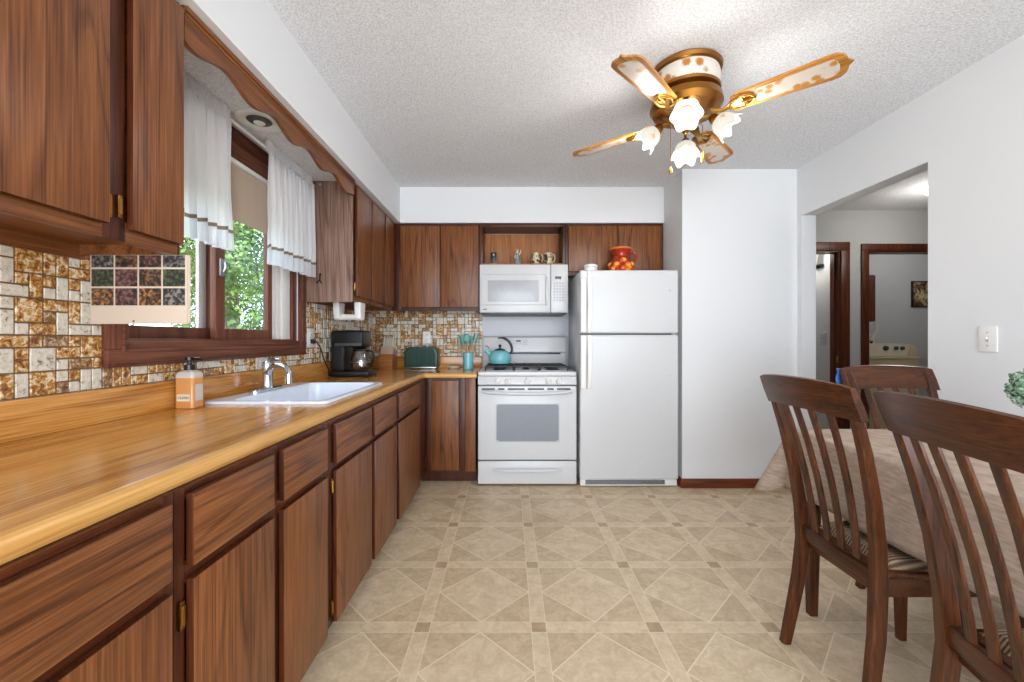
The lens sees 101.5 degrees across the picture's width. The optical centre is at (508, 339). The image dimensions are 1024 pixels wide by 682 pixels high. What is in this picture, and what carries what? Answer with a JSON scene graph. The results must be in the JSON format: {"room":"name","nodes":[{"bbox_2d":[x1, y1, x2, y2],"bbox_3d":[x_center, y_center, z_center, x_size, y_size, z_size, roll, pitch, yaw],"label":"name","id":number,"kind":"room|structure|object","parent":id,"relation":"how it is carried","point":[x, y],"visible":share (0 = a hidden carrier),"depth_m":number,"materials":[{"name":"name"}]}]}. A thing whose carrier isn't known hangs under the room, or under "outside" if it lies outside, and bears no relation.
{"room":"kitchen","nodes":[
{"label":"kitchen","id":0,"kind":"room"},
{"bbox_2d":[0,124,371,400],"bbox_3d":[-1.358,-0.089,0.730,0.164,2.440,6.660,0,0,0],"label":"wall","id":1,"kind":"structure","parent":0,"point":[49,344],"depth_m":1.20,"materials":[{"name":"beige tile"}]},
{"bbox_2d":[0,0,183,259],"bbox_3d":[-1.117,-0.620,0.697,0.314,0.763,1.093,0,0,0],"label":"upper cabinet","id":2,"kind":"object","parent":1,"relation":"attached to","point":[92,91],"visible":0.97,"depth_m":0.98,"materials":[{"name":"brown wood"}]},
{"bbox_2d":[90,255,190,323],"bbox_3d":[-1.078,-0.147,1.222,0.288,0.201,0.008,0,0,0],"label":"board","id":3,"kind":"object","parent":2,"relation":"hanging from","point":[124,289],"visible":1,"depth_m":1.22,"materials":[{"name":"paper"}]},
{"bbox_2d":[91,255,113,266],"bbox_3d":[-1.186,-0.230,1.220,0.064,0.035,0.001,0,0,0],"label":"sample","id":4,"kind":"object","parent":3,"relation":"on","point":[96,260],"depth_m":1.22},
{"bbox_2d":[91,269,113,285],"bbox_3d":[-1.186,-0.181,1.220,0.064,0.050,0.001,0,0,0],"label":"sample","id":5,"kind":"object","parent":3,"relation":"on","point":[99,277],"depth_m":1.22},
{"bbox_2d":[91,288,113,304],"bbox_3d":[-1.186,-0.126,1.220,0.064,0.050,0.001,0,0,0],"label":"sample","id":6,"kind":"object","parent":3,"relation":"attached to","point":[99,296],"depth_m":1.22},
{"bbox_2d":[115,255,136,266],"bbox_3d":[-1.117,-0.230,1.220,0.064,0.035,0.001,0,0,0],"label":"sample","id":7,"kind":"object","parent":3,"relation":"on","point":[120,260],"depth_m":1.22,"materials":[{"name":"brown stone"}]},
{"bbox_2d":[115,269,136,285],"bbox_3d":[-1.117,-0.181,1.220,0.064,0.050,0.001,0,0,0],"label":"sample","id":8,"kind":"object","parent":3,"relation":"on","point":[123,277],"depth_m":1.22,"materials":[{"name":"stone"}]},
{"bbox_2d":[115,288,136,304],"bbox_3d":[-1.117,-0.126,1.220,0.064,0.050,0.001,0,0,0],"label":"sample","id":9,"kind":"object","parent":3,"relation":"attached to","point":[123,296],"depth_m":1.22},
{"bbox_2d":[139,255,160,266],"bbox_3d":[-1.047,-0.230,1.220,0.064,0.035,0.001,0,0,0],"label":"sample","id":10,"kind":"object","parent":3,"relation":"on","point":[144,260],"depth_m":1.22,"materials":[{"name":"stone"}]},
{"bbox_2d":[139,269,160,285],"bbox_3d":[-1.047,-0.181,1.220,0.064,0.050,0.001,0,0,0],"label":"sample","id":11,"kind":"object","parent":3,"relation":"on","point":[147,277],"depth_m":1.22,"materials":[{"name":"brown stone"}]},
{"bbox_2d":[139,288,160,304],"bbox_3d":[-1.047,-0.126,1.220,0.064,0.050,0.001,0,0,0],"label":"sample","id":12,"kind":"object","parent":3,"relation":"attached to","point":[147,296],"depth_m":1.22,"materials":[{"name":"orange stone"}]},
{"bbox_2d":[163,255,184,266],"bbox_3d":[-0.978,-0.230,1.220,0.064,0.035,0.001,0,0,0],"label":"sample","id":13,"kind":"object","parent":3,"relation":"on","point":[168,260],"depth_m":1.22,"materials":[{"name":"grey stone"}]},
{"bbox_2d":[163,269,184,285],"bbox_3d":[-0.978,-0.181,1.220,0.064,0.050,0.001,0,0,0],"label":"sample","id":14,"kind":"object","parent":3,"relation":"on","point":[171,277],"depth_m":1.22,"materials":[{"name":"green stone"}]},
{"bbox_2d":[163,288,184,304],"bbox_3d":[-0.978,-0.126,1.220,0.064,0.050,0.001,0,0,0],"label":"sample","id":15,"kind":"object","parent":3,"relation":"attached to","point":[171,296],"depth_m":1.22,"materials":[{"name":"grey stone"}]},
{"bbox_2d":[102,125,305,367],"bbox_3d":[-1.336,-0.455,1.954,0.168,1.088,1.282,0,0,0],"label":"window","id":16,"kind":"structure","parent":1,"relation":"in","point":[123,345],"depth_m":1.89,"materials":[{"name":"brown wood"}]},
{"bbox_2d":[231,132,267,233],"bbox_3d":[-1.296,-0.772,1.955,0.021,0.406,1.060,0,0,0],"label":"window shade","id":17,"kind":"object","parent":16,"relation":"attached to","point":[249,172],"visible":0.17,"depth_m":2.09,"materials":[{"name":"beige fabric"}]},
{"bbox_2d":[307,329,312,346],"bbox_3d":[-1.270,-0.012,2.675,0.011,0.118,0.075,0,0,0],"label":"power outlet","id":18,"kind":"object","parent":1,"relation":"attached to","point":[309,331],"visible":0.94,"depth_m":2.66,"materials":[{"name":"white plastic"}]},
{"bbox_2d":[306,181,394,310],"bbox_3d":[-1.117,-0.620,3.104,0.314,0.763,0.966,0,0,0],"label":"upper cabinet","id":19,"kind":"object","parent":1,"relation":"attached to","point":[355,239],"visible":0.92,"depth_m":2.62,"materials":[{"name":"brown wood"}]},
{"bbox_2d":[230,118,321,187],"bbox_3d":[-1.197,-0.968,1.935,0.058,0.035,1.379,0,0,0],"label":"curtain rod","id":20,"kind":"object","parent":19,"relation":"attached to","point":[231,119],"visible":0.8,"depth_m":1.95,"materials":[{"name":"white plastic"}]},
{"bbox_2d":[184,70,234,251],"bbox_3d":[-1.195,-0.693,1.535,0.051,0.624,0.549,0,0,0],"label":"cafe curtain","id":21,"kind":"object","parent":20,"relation":"hanging from","point":[207,123],"visible":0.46,"depth_m":1.65,"materials":[{"name":"white fabric"}]},
{"bbox_2d":[265,139,315,276],"bbox_3d":[-1.195,-0.693,2.308,0.051,0.624,0.473,0,0,0],"label":"cafe curtain","id":22,"kind":"object","parent":20,"relation":"hanging from","point":[291,236],"visible":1,"depth_m":2.28,"materials":[{"name":"white fabric"}]},
{"bbox_2d":[333,302,364,320],"bbox_3d":[-1.070,-0.190,2.805,0.180,0.118,0.108,0,0,0],"label":"paper towel holder","id":23,"kind":"object","parent":19,"relation":"attached to","point":[338,308],"visible":1,"depth_m":2.78,"materials":[{"name":"white plastic"}]},
{"bbox_2d":[176,0,663,223],"bbox_3d":[0.023,-1.156,0.650,2.606,0.306,6.500,0,0,0],"label":"soffit","id":24,"kind":"structure","parent":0,"point":[252,30],"depth_m":2.77,"materials":[{"name":"white paint"}]},
{"bbox_2d":[184,46,335,180],"bbox_3d":[-1.133,-1.005,1.934,0.294,0.016,1.372,0,0,0],"label":"soffit","id":25,"kind":"object","parent":24,"relation":"attached to","point":[208,75],"visible":0.14,"depth_m":1.76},
{"bbox_2d":[232,108,280,132],"bbox_3d":[-1.135,-0.989,1.900,0.204,0.018,0.204,0,0,0],"label":"recessed light","id":26,"kind":"object","parent":25,"relation":"attached to","point":[257,121],"visible":0.91,"depth_m":1.88,"materials":[{"name":"white plastic"}]},
{"bbox_2d":[180,5,354,195],"bbox_3d":[-0.973,-0.943,1.929,0.025,0.115,1.365,0,0,0],"label":"valance","id":27,"kind":"object","parent":24,"relation":"attached to","point":[199,39],"visible":0.99,"depth_m":1.58,"materials":[{"name":"brown wood"}]},
{"bbox_2d":[480,223,564,264],"bbox_3d":[0.117,-0.821,3.740,0.734,0.360,0.308,0,0,0],"label":"upper cabinet","id":28,"kind":"object","parent":24,"relation":"attached to","point":[504,239],"visible":0.77,"depth_m":3.88,"materials":[{"name":"brown wood"}]},
{"bbox_2d":[491,252,496,262],"bbox_3d":[-0.135,-0.713,3.662,0.054,0.110,0.020,0,0,0],"label":"framed plaque","id":29,"kind":"object","parent":28,"relation":"on","point":[493,254],"visible":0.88,"depth_m":3.66,"materials":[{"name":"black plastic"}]},
{"bbox_2d":[514,249,520,262],"bbox_3d":[0.072,-0.727,3.659,0.058,0.139,0.056,0,0,-40],"label":"figurine","id":30,"kind":"object","parent":28,"relation":"on","point":[516,256],"visible":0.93,"depth_m":3.65,"materials":[{"name":"blue ceramic"}]},
{"bbox_2d":[483,263,562,264],"bbox_3d":[0.117,-0.649,3.742,0.686,0.017,0.304,0,0,0],"label":"shelf","id":31,"kind":"object","parent":28,"relation":"attached to","point":[483,263],"depth_m":3.59,"materials":[{"name":"brown wood"}]},
{"bbox_2d":[480,265,567,316],"bbox_3d":[0.125,-0.424,3.696,0.745,0.423,0.397,0,0,0],"label":"microwave","id":32,"kind":"object","parent":28,"relation":"attached to","point":[505,290],"visible":1,"depth_m":3.52,"materials":[{"name":"white plastic"}]},
{"bbox_2d":[531,252,542,262],"bbox_3d":[0.243,-0.710,3.653,0.092,0.103,0.082,0,0,33],"label":"jug","id":33,"kind":"object","parent":28,"relation":"on","point":[536,257],"visible":0.95,"depth_m":3.63,"materials":[{"name":"ceramic"}]},
{"bbox_2d":[544,252,555,262],"bbox_3d":[0.350,-0.710,3.652,0.092,0.103,0.083,0,0,33],"label":"jug","id":34,"kind":"object","parent":28,"relation":"on","point":[548,257],"visible":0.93,"depth_m":3.63,"materials":[{"name":"ceramic"}]},
{"bbox_2d":[372,278,572,367],"bbox_3d":[0.383,-0.089,3.978,3.645,2.440,0.164,0,0,0],"label":"wall","id":35,"kind":"structure","parent":0,"point":[408,327],"depth_m":3.90,"materials":[{"name":"tile"}]},
{"bbox_2d":[423,331,430,342],"bbox_3d":[-0.765,-0.024,3.890,0.070,0.112,0.011,0,0,0],"label":"power outlet","id":36,"kind":"object","parent":35,"relation":"attached to","point":[426,334],"visible":1,"depth_m":3.89,"materials":[{"name":"white plastic"}]},
{"bbox_2d":[395,223,479,312],"bbox_3d":[-0.617,-0.625,3.732,0.728,0.751,0.324,0,0,0],"label":"upper cabinet","id":37,"kind":"object","parent":35,"relation":"attached to","point":[437,265],"visible":0.99,"depth_m":3.57,"materials":[{"name":"brown wood"}]},
{"bbox_2d":[565,223,662,277],"bbox_3d":[0.904,-0.778,3.732,0.834,0.446,0.324,0,0,0],"label":"upper cabinet","id":38,"kind":"object","parent":35,"relation":"attached to","point":[585,243],"visible":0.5,"depth_m":3.57,"materials":[{"name":"brown wood"}]},
{"bbox_2d":[267,0,1023,209],"bbox_3d":[2.350,-1.359,1.850,7.700,0.100,9.100,0,0,0],"label":"ceiling","id":39,"kind":"structure","parent":0,"point":[445,93],"depth_m":2.03,"materials":[{"name":"white paint"}]},
{"bbox_2d":[573,48,853,173],"bbox_3d":[0.849,-1.052,2.037,0.974,0.515,0.955,0,0,0],"label":"ceiling fan","id":40,"kind":"object","parent":39,"relation":"hanging from","point":[684,89],"visible":1,"depth_m":1.89,"materials":[{"name":"gold metal"}]},
{"bbox_2d":[922,185,927,195],"bbox_3d":[3.680,-1.262,3.500,0.316,0.095,0.316,0,0,0],"label":"hall ceiling light","id":41,"kind":"object","parent":39,"relation":"attached to","point":[925,188],"visible":0.09,"depth_m":3.56,"materials":[{"name":"white glass"}]},
{"bbox_2d":[300,475,1005,681],"bbox_3d":[2.350,1.171,1.850,7.700,0.080,9.100,0,0,0],"label":"floor","id":42,"kind":"structure","parent":0,"point":[473,582],"depth_m":1.81,"materials":[{"name":"tile"}]},
{"bbox_2d":[0,492,172,681],"bbox_3d":[-0.954,0.713,0.329,0.648,0.837,0.956,0,0,0],"label":"base cabinet","id":43,"kind":"object","parent":42,"relation":"on","point":[94,603],"visible":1,"depth_m":0.64,"materials":[{"name":"brown wood"}]},
{"bbox_2d":[0,356,481,564],"bbox_3d":[-0.764,0.223,1.874,1.027,0.140,4.048,0,0,0],"label":"countertop","id":44,"kind":"structure","parent":43,"relation":"on","point":[70,463],"depth_m":1.07,"materials":[{"name":"laminate"}]},
{"bbox_2d":[175,357,202,408],"bbox_3d":[-1.212,0.161,1.589,0.078,0.193,0.062,0,0,0],"label":"soap bottle","id":45,"kind":"object","parent":44,"relation":"on","point":[189,381],"visible":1,"depth_m":1.56,"materials":[{"name":"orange plastic"}]},
{"bbox_2d":[249,358,291,392],"bbox_3d":[-1.135,0.167,2.055,0.166,0.159,0.240,0,0,0],"label":"faucet","id":46,"kind":"object","parent":44,"relation":"on","point":[268,366],"visible":1,"depth_m":2.04,"materials":[{"name":"silver metal"}]},
{"bbox_2d":[204,382,381,431],"bbox_3d":[-0.982,0.337,2.054,0.500,0.181,0.776,0,0,0],"label":"sink","id":47,"kind":"object","parent":44,"relation":"in","point":[299,392],"visible":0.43,"depth_m":2.17,"materials":[{"name":"white ceramic"}]},
{"bbox_2d":[310,330,376,376],"bbox_3d":[-1.105,0.095,2.871,0.325,0.325,0.418,0,0,0],"label":"coffee maker","id":48,"kind":"object","parent":44,"relation":"on","point":[343,342],"visible":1,"depth_m":2.90,"materials":[{"name":"black plastic"}]},
{"bbox_2d":[378,347,396,369],"bbox_3d":[-1.075,0.157,3.722,0.120,0.199,0.184,0,0,0],"label":"knife block","id":49,"kind":"object","parent":44,"relation":"on","point":[387,360],"visible":1,"depth_m":3.65,"materials":[{"name":"brown wood"}]},
{"bbox_2d":[404,347,439,368],"bbox_3d":[-0.791,0.159,3.760,0.312,0.196,0.160,0,0,0],"label":"toaster","id":50,"kind":"object","parent":44,"relation":"on","point":[414,357],"visible":0.98,"depth_m":3.69,"materials":[{"name":"green metal"}]},
{"bbox_2d":[447,366,459,368],"bbox_3d":[-0.500,0.246,3.770,0.110,0.021,0.110,0,0,0],"label":"spoon rest","id":51,"kind":"object","parent":44,"relation":"on","point":[450,367],"visible":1,"depth_m":3.73,"materials":[{"name":"beige ceramic"}]},
{"bbox_2d":[463,352,472,369],"bbox_3d":[-0.358,0.183,3.665,0.092,0.147,0.092,0,0,0],"label":"utensil crock","id":52,"kind":"object","parent":44,"relation":"on","point":[467,357],"visible":0.98,"depth_m":3.63,"materials":[{"name":"teal ceramic"}]},
{"bbox_2d":[458,335,463,352],"bbox_3d":[-0.404,0.103,3.670,0.080,0.287,0.058,0,0,11],"label":"spatula","id":53,"kind":"object","parent":52,"relation":"in","point":[459,336],"visible":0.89,"depth_m":3.67,"materials":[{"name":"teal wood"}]},
{"bbox_2d":[464,334,469,352],"bbox_3d":[-0.368,0.095,3.669,0.060,0.300,0.040,0,0,-17],"label":"ladle","id":54,"kind":"object","parent":52,"relation":"in","point":[466,336],"visible":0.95,"depth_m":3.66,"materials":[{"name":"teal plastic"}]},
{"bbox_2d":[469,336,472,352],"bbox_3d":[-0.336,0.103,3.682,0.043,0.284,0.041,0,0,13],"label":"serving spoon","id":55,"kind":"object","parent":52,"relation":"in","point":[471,338],"visible":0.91,"depth_m":3.67,"materials":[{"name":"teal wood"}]},
{"bbox_2d":[473,333,478,354],"bbox_3d":[-0.308,0.091,3.676,0.086,0.310,0.058,0,0,-11],"label":"spatula","id":56,"kind":"object","parent":52,"relation":"in","point":[478,333],"visible":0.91,"depth_m":3.67,"materials":[{"name":"teal plastic"}]},
{"bbox_2d":[167,422,327,681],"bbox_3d":[-0.954,0.713,1.150,0.648,0.837,0.682,0,0,0],"label":"base cabinet","id":57,"kind":"object","parent":42,"relation":"on","point":[250,533],"visible":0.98,"depth_m":1.03,"materials":[{"name":"brown wood"}]},
{"bbox_2d":[278,392,396,627],"bbox_3d":[-0.954,0.713,1.935,0.648,0.837,0.884,0,0,0],"label":"base cabinet","id":58,"kind":"object","parent":42,"relation":"on","point":[362,443],"visible":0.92,"depth_m":1.75,"materials":[{"name":"brown wood"}]},
{"bbox_2d":[393,378,425,518],"bbox_3d":[-0.954,0.713,2.814,0.648,0.837,0.870,0,0,0],"label":"base cabinet","id":59,"kind":"object","parent":42,"relation":"on","point":[411,398],"visible":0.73,"depth_m":2.67,"materials":[{"name":"brown wood"}]},
{"bbox_2d":[423,377,478,480],"bbox_3d":[-0.476,0.713,3.577,0.428,0.837,0.646,0,0,0],"label":"base cabinet","id":60,"kind":"object","parent":42,"relation":"on","point":[451,403],"visible":0.8,"depth_m":3.27,"materials":[{"name":"brown wood"}]},
{"bbox_2d":[478,336,576,483],"bbox_3d":[0.141,0.548,3.513,0.764,1.166,0.695,0,0,0],"label":"gas stove","id":61,"kind":"object","parent":42,"relation":"on","point":[527,404],"visible":1,"depth_m":3.23,"materials":[{"name":"white metal"}]},
{"bbox_2d":[485,337,512,363],"bbox_3d":[-0.078,0.090,3.580,0.194,0.230,0.194,0,0,43],"label":"kettle","id":62,"kind":"object","parent":61,"relation":"on","point":[499,355],"visible":1,"depth_m":3.52,"materials":[{"name":"teal metal"}]},
{"bbox_2d":[478,367,575,375],"bbox_3d":[0.141,0.263,3.518,0.764,0.034,0.564,0,0,0],"label":"cooktop","id":63,"kind":"object","parent":61,"relation":"in","point":[488,371],"depth_m":3.26,"materials":[{"name":"white metal"}]},
{"bbox_2d":[569,270,677,485],"bbox_3d":[0.921,0.297,3.494,0.757,1.667,0.691,0,0,0],"label":"refrigerator","id":64,"kind":"object","parent":42,"relation":"on","point":[623,324],"visible":1,"depth_m":3.20,"materials":[{"name":"white metal"}]},
{"bbox_2d":[584,264,597,269],"bbox_3d":[0.640,-0.563,3.275,0.108,0.052,0.108,0,0,0],"label":"canister","id":65,"kind":"object","parent":64,"relation":"on","point":[587,266],"visible":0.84,"depth_m":3.23,"materials":[{"name":"ceramic"}]},
{"bbox_2d":[608,246,637,269],"bbox_3d":[0.926,-0.645,3.451,0.220,0.224,0.221,0,0,35],"label":"ceramic pitcher","id":66,"kind":"object","parent":64,"relation":"on","point":[620,261],"visible":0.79,"depth_m":3.39,"materials":[{"name":"red ceramic"}]},
{"bbox_2d":[805,501,820,616],"bbox_3d":[1.682,0.756,0.963,0.956,0.749,1.617,0,0,0],"label":"dining table","id":67,"kind":"object","parent":42,"relation":"on","point":[812,579],"visible":0.13,"depth_m":1.71,"materials":[{"name":"brown wood"}]},
{"bbox_2d":[754,429,1023,617],"bbox_3d":[1.645,0.520,0.963,1.110,0.291,1.846,0,0,0],"label":"tablecloth","id":68,"kind":"object","parent":67,"relation":"on","point":[902,526],"visible":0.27,"depth_m":1.27,"materials":[{"name":"beige fabric"}]},
{"bbox_2d":[1003,368,1023,407],"bbox_3d":[1.773,0.231,1.399,0.163,0.290,0.156,0,0,0],"label":"topiary plant","id":69,"kind":"object","parent":68,"relation":"on","point":[1016,387],"visible":0.94,"depth_m":1.42,"materials":[{"name":"green plant"}]},
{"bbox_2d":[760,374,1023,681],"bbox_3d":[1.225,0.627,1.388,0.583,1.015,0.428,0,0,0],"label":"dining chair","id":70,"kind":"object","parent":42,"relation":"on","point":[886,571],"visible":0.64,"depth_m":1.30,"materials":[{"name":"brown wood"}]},
{"bbox_2d":[869,344,920,428],"bbox_3d":[4.597,0.588,5.215,0.670,1.086,0.430,0,0,0],"label":"washing machine","id":71,"kind":"object","parent":42,"relation":"on","point":[879,354],"visible":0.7,"depth_m":5.02,"materials":[{"name":"beige metal"}]},
{"bbox_2d":[840,365,962,628],"bbox_3d":[1.785,0.627,1.724,0.428,1.015,0.583,0,0,0],"label":"dining chair","id":72,"kind":"object","parent":42,"relation":"on","point":[865,377],"visible":0.14,"depth_m":1.97,"materials":[{"name":"brown wood"}]},
{"bbox_2d":[873,391,1023,681],"bbox_3d":[1.156,0.627,0.819,0.583,1.015,0.428,0,0,13],"label":"dining chair","id":73,"kind":"object","parent":42,"relation":"on","point":[992,653],"visible":1,"depth_m":0.89,"materials":[{"name":"brown wood"}]},
{"bbox_2d":[663,169,796,477],"bbox_3d":[1.766,-0.089,3.550,0.879,2.440,0.700,0,0,0],"label":"wall","id":74,"kind":"structure","parent":0,"point":[730,235],"depth_m":3.20,"materials":[{"name":"white paint"}]},
{"bbox_2d":[677,476,759,487],"bbox_3d":[1.756,1.095,3.343,0.888,0.072,0.314,0,0,0],"label":"baseboard","id":75,"kind":"structure","parent":74,"relation":"attached to","point":[681,482],"depth_m":3.19,"materials":[{"name":"brown wood"}]},
{"bbox_2d":[816,254,829,428],"bbox_3d":[3.500,-0.089,5.165,0.100,2.440,1.670,0,0,0],"label":"wall partition","id":76,"kind":"structure","parent":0,"point":[822,274],"depth_m":4.59,"materials":[{"name":"grey paint"}]},
{"bbox_2d":[816,254,823,268],"bbox_3d":[3.389,-0.881,4.670,0.119,0.165,0.180,0,0,0],"label":"wall sconce","id":77,"kind":"object","parent":76,"relation":"attached to","point":[822,264],"visible":0.24,"depth_m":4.62,"materials":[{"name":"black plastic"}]},
{"bbox_2d":[820,333,825,343],"bbox_3d":[3.441,-0.019,4.590,0.018,0.125,0.080,0,0,0],"label":"light switch","id":78,"kind":"object","parent":76,"relation":"attached to","point":[822,335],"visible":1,"depth_m":4.58,"materials":[{"name":"grey plastic"}]},
{"bbox_2d":[835,368,842,383],"bbox_3d":[1.586,0.178,2.007,0.036,0.086,0.008,0,0,0],"label":"vase","id":79,"kind":"object","parent":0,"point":[838,375],"visible":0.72,"depth_m":2.00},
{"bbox_2d":[816,210,927,428],"bbox_3d":[4.152,-0.089,4.275,3.895,2.440,0.110,0,0,0],"label":"wall","id":80,"kind":"structure","parent":0,"point":[856,227],"depth_m":4.22,"materials":[{"name":"grey paint"}]},
{"bbox_2d":[816,242,849,428],"bbox_3d":[2.900,0.072,4.266,1.054,2.117,0.137,0,0,0],"label":"door frame","id":81,"kind":"structure","parent":80,"relation":"in","point":[839,252],"depth_m":4.21,"materials":[{"name":"brown wood"}]},
{"bbox_2d":[861,244,927,426],"bbox_3d":[4.025,0.081,4.266,0.950,2.100,0.137,0,0,0],"label":"door frame","id":82,"kind":"structure","parent":80,"relation":"in","point":[866,249],"depth_m":4.20,"materials":[{"name":"brown wood"}]},
{"bbox_2d":[869,254,927,396],"bbox_3d":[4.825,-0.089,5.550,2.550,2.440,0.100,0,0,0],"label":"wall","id":83,"kind":"structure","parent":0,"point":[899,322],"depth_m":5.50,"materials":[{"name":"grey paint"}]},
{"bbox_2d":[869,275,874,321],"bbox_3d":[4.233,-0.521,5.349,0.666,0.585,0.298,0,0,0],"label":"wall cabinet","id":84,"kind":"object","parent":83,"relation":"attached to","point":[871,277],"visible":0.16,"depth_m":5.20,"materials":[{"name":"brown wood"}]},
{"bbox_2d":[869,322,877,340],"bbox_3d":[4.763,-0.106,5.460,0.100,0.247,0.053,0,0,0],"label":"hose","id":85,"kind":"object","parent":83,"relation":"attached to","point":[872,338],"visible":1,"depth_m":5.45,"materials":[{"name":"white plastic"}]},
{"bbox_2d":[911,281,927,306],"bbox_3d":[5.463,-0.604,5.485,0.355,0.340,0.028,0,0,0],"label":"framed picture","id":86,"kind":"object","parent":83,"relation":"attached to","point":[919,289],"visible":0.56,"depth_m":5.47,"materials":[{"name":"black plastic"}]},
{"bbox_2d":[797,35,1023,428],"bbox_3d":[2.260,-0.089,0.810,0.109,2.440,6.820,0,0,0],"label":"wall","id":87,"kind":"structure","parent":0,"point":[967,130],"depth_m":2.06,"materials":[{"name":"white paint"}]},
{"bbox_2d":[978,326,997,351],"bbox_3d":[2.196,-0.004,1.921,0.018,0.118,0.075,0,0,0],"label":"light switch","id":88,"kind":"object","parent":87,"relation":"attached to","point":[987,335],"visible":1,"depth_m":1.92,"materials":[{"name":"white plastic"}]},
{"label":"outside","id":89,"kind":"structure","parent":0,"visible":0},
{"bbox_3d":[-15.725,1.631,10.000,28.550,0.100,40.000,0,0,0],"label":"ground","id":90,"kind":"structure","parent":89,"visible":0},
{"bbox_2d":[158,221,262,326],"bbox_3d":[-8.904,-1.952,12.662,4.877,8.230,4.773,0,0,12],"label":"leafy tree","id":91,"kind":"object","parent":90,"relation":"on","point":[236,221],"visible":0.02,"depth_m":12.70,"materials":[{"name":"green plant"}]},
{"bbox_2d":[168,219,262,329],"bbox_3d":[-5.181,-1.411,7.980,3.634,6.136,3.422,0,0,43],"label":"leafy tree","id":92,"kind":"object","parent":90,"relation":"on","point":[233,289],"visible":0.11,"depth_m":7.30,"materials":[{"name":"green plant"}]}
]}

